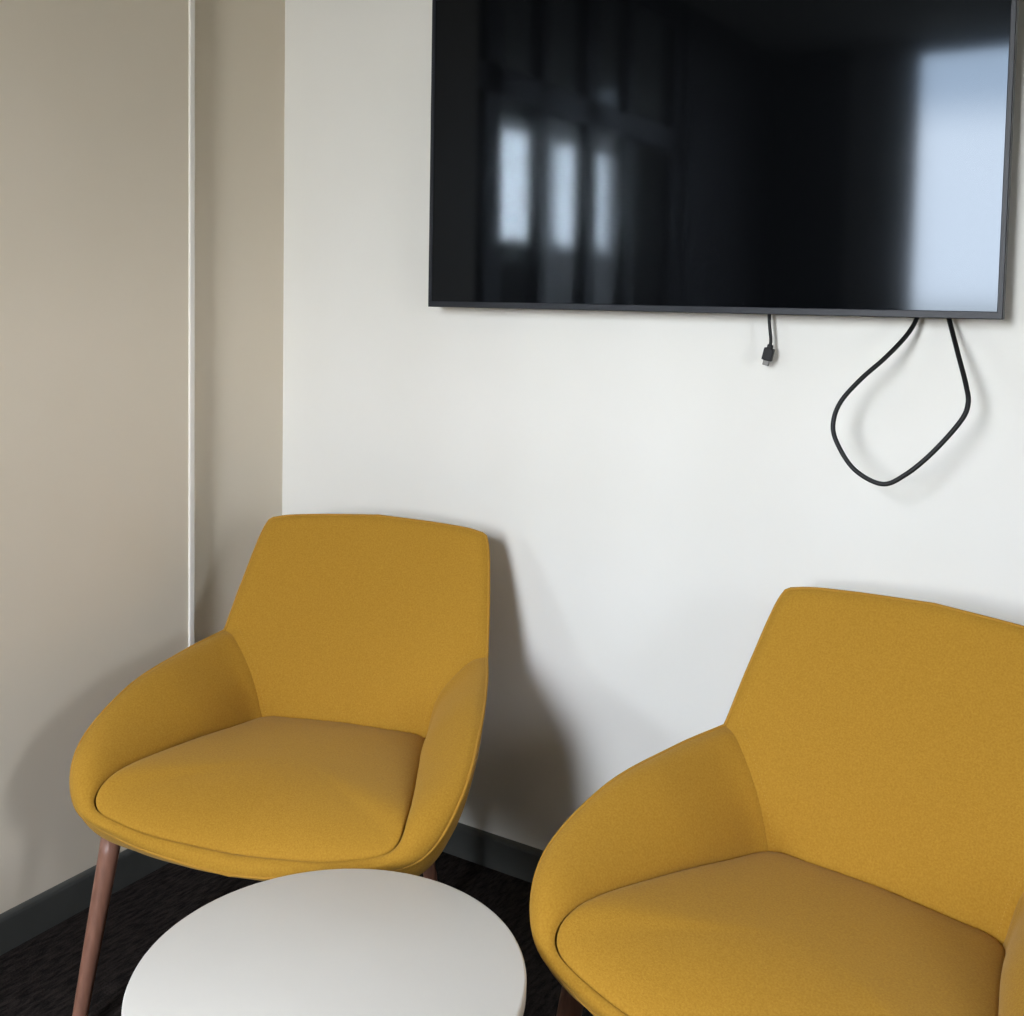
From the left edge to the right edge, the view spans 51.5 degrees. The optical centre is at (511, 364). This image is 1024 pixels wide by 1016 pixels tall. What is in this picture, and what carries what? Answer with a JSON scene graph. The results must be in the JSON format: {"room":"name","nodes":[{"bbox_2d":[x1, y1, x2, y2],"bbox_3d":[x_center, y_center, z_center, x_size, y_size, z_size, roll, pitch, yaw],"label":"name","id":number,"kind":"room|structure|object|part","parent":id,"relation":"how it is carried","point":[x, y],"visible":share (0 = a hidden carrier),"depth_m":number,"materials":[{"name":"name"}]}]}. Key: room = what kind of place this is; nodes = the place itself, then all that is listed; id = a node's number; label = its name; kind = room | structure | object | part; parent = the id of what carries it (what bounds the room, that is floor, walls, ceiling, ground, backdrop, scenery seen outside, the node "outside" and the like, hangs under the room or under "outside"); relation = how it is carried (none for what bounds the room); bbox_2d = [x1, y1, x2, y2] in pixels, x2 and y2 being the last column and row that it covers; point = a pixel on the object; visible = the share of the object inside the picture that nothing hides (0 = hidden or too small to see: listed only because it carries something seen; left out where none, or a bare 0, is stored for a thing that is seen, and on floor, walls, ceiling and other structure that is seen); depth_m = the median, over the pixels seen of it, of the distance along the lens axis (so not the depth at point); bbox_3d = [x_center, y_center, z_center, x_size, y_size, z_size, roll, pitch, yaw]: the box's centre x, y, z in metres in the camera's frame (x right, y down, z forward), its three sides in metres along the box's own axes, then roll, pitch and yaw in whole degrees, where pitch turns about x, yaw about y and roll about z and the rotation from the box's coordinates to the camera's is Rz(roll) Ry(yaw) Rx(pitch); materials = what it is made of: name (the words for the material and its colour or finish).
{"room":"waiting room","nodes":[
{"label":"waiting room","id":0,"kind":"room"},
{"bbox_2d":[0,0,284,913],"bbox_3d":[-0.885,-0.188,2.395,0.098,2.750,1.000,3,4,32],"label":"wall","id":1,"kind":"structure","parent":0,"point":[94,94],"depth_m":2.34,"materials":[{"name":"paint"}]},
{"bbox_2d":[0,849,168,955],"bbox_3d":[-0.954,1.154,2.299,0.010,0.080,0.655,3,4,32],"label":"baseboard","id":2,"kind":"structure","parent":1,"relation":"attached to","point":[19,924],"depth_m":2.27,"materials":[{"name":"grey plastic"}]},
{"bbox_2d":[188,0,194,646],"bbox_3d":[-0.776,-0.194,2.518,0.054,2.750,0.014,3,4,32],"label":"trim","id":3,"kind":"structure","parent":1,"relation":"attached to","point":[191,140],"depth_m":2.51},
{"bbox_2d":[0,852,593,1015],"bbox_3d":[-0.055,1.385,0.190,3.772,0.100,4.200,3,4,32],"label":"floor","id":4,"kind":"structure","parent":0,"point":[39,976],"depth_m":2.22,"materials":[{"name":"carpet"}]},
{"bbox_2d":[69,514,489,1015],"bbox_3d":[-0.404,0.790,2.154,0.773,0.848,0.708,2,3,14],"label":"armchair","id":5,"kind":"object","parent":4,"relation":"on","point":[334,719],"visible":0.94,"depth_m":2.17,"materials":[{"name":"yellow fabric"}]},
{"bbox_3d":[-0.761,1.044,1.949,0.038,0.352,0.112,3,4,25],"label":"leg","id":6,"kind":"part","parent":5,"relation":"part of","materials":[{"name":"brown wood"}]},
{"bbox_3d":[-0.706,0.716,2.161,0.147,0.196,0.516,2,4,23],"label":"armrest","id":7,"kind":"part","parent":5,"relation":"part of","materials":[{"name":"yellow fabric"}]},
{"bbox_2d":[96,716,424,861],"bbox_3d":[-0.424,0.815,2.077,0.589,0.115,0.485,2,3,14],"label":"seat cushion","id":8,"kind":"object","parent":5,"relation":"on","point":[206,788],"depth_m":1.95,"materials":[{"name":"yellow fabric"}]},
{"bbox_3d":[-0.340,0.572,2.382,0.617,0.430,0.205,2,3,14],"label":"backrest","id":9,"kind":"part","parent":5,"relation":"part of","materials":[{"name":"yellow fabric"}]},
{"bbox_3d":[-0.190,1.035,2.293,0.037,0.352,0.108,4,5,42],"label":"leg","id":10,"kind":"part","parent":5,"relation":"part of","materials":[{"name":"brown wood"}]},
{"bbox_3d":[-0.131,0.735,2.016,0.147,0.196,0.516,1,3,5],"label":"armrest","id":11,"kind":"part","parent":5,"relation":"part of","materials":[{"name":"yellow fabric"}]},
{"bbox_2d":[121,869,526,1015],"bbox_3d":[-0.251,1.041,1.457,0.534,0.430,0.534,3,4,32],"label":"coffee table","id":12,"kind":"object","parent":4,"relation":"on","point":[332,942],"visible":1,"depth_m":1.48,"materials":[{"name":"white laminate"}]},
{"bbox_2d":[529,587,1023,1015],"bbox_3d":[0.480,0.841,1.574,0.773,0.848,0.708,4,5,41],"label":"armchair","id":13,"kind":"object","parent":4,"relation":"on","point":[848,840],"visible":1,"depth_m":1.67,"materials":[{"name":"yellow fabric"}]},
{"bbox_3d":[0.061,1.083,1.556,0.112,0.352,0.038,-2,4,-37],"label":"leg","id":14,"kind":"part","parent":13,"relation":"part of","materials":[{"name":"brown wood"}]},
{"bbox_3d":[0.218,0.759,1.719,0.516,0.196,0.147,-2,4,-39],"label":"armrest","id":15,"kind":"part","parent":13,"relation":"part of","materials":[{"name":"yellow fabric"}]},
{"bbox_2d":[557,851,1005,1015],"bbox_3d":[0.426,0.864,1.515,0.589,0.115,0.485,4,5,41],"label":"seat cushion","id":16,"kind":"object","parent":13,"relation":"on","point":[671,933],"depth_m":1.52,"materials":[{"name":"yellow fabric"}]},
{"bbox_3d":[0.649,0.628,1.747,0.617,0.430,0.205,4,5,41],"label":"backrest","id":17,"kind":"part","parent":13,"relation":"part of","materials":[{"name":"yellow fabric"}]},
{"bbox_3d":[0.661,0.790,1.326,0.147,0.196,0.516,3,4,33],"label":"armrest","id":18,"kind":"part","parent":13,"relation":"part of","materials":[{"name":"yellow fabric"}]},
{"bbox_2d":[282,0,1023,849],"bbox_3d":[0.235,-0.166,2.361,5.700,2.750,0.120,3,4,32],"label":"wall","id":19,"kind":"structure","parent":0,"point":[645,491],"depth_m":2.35,"materials":[{"name":"paint"}]},
{"bbox_2d":[442,822,543,882],"bbox_3d":[0.942,1.211,1.913,3.700,0.080,0.010,3,4,32],"label":"baseboard","id":20,"kind":"structure","parent":19,"relation":"attached to","point":[513,858],"depth_m":2.51,"materials":[{"name":"grey plastic"}]},
{"bbox_2d":[428,0,1018,319],"bbox_3d":[0.350,-0.461,2.164,1.227,0.709,0.070,3,4,32],"label":"tv","id":21,"kind":"object","parent":19,"relation":"attached to","point":[778,157],"visible":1,"depth_m":2.09,"materials":[{"name":"black glass"}]},
{"bbox_2d":[761,314,774,365],"bbox_3d":[0.506,-0.054,2.094,0.025,0.115,0.013,3,4,32],"label":"cord","id":22,"kind":"object","parent":21,"relation":"hanging from","point":[768,352],"visible":0.88,"depth_m":2.09,"materials":[{"name":"black plastic"}]},
{"bbox_2d":[831,318,970,486],"bbox_3d":[0.704,0.054,1.910,0.232,0.323,0.121,3,4,32],"label":"cord","id":23,"kind":"object","parent":21,"relation":"hanging from","point":[906,335],"visible":0.91,"depth_m":1.89,"materials":[{"name":"black rubber"}]}
]}

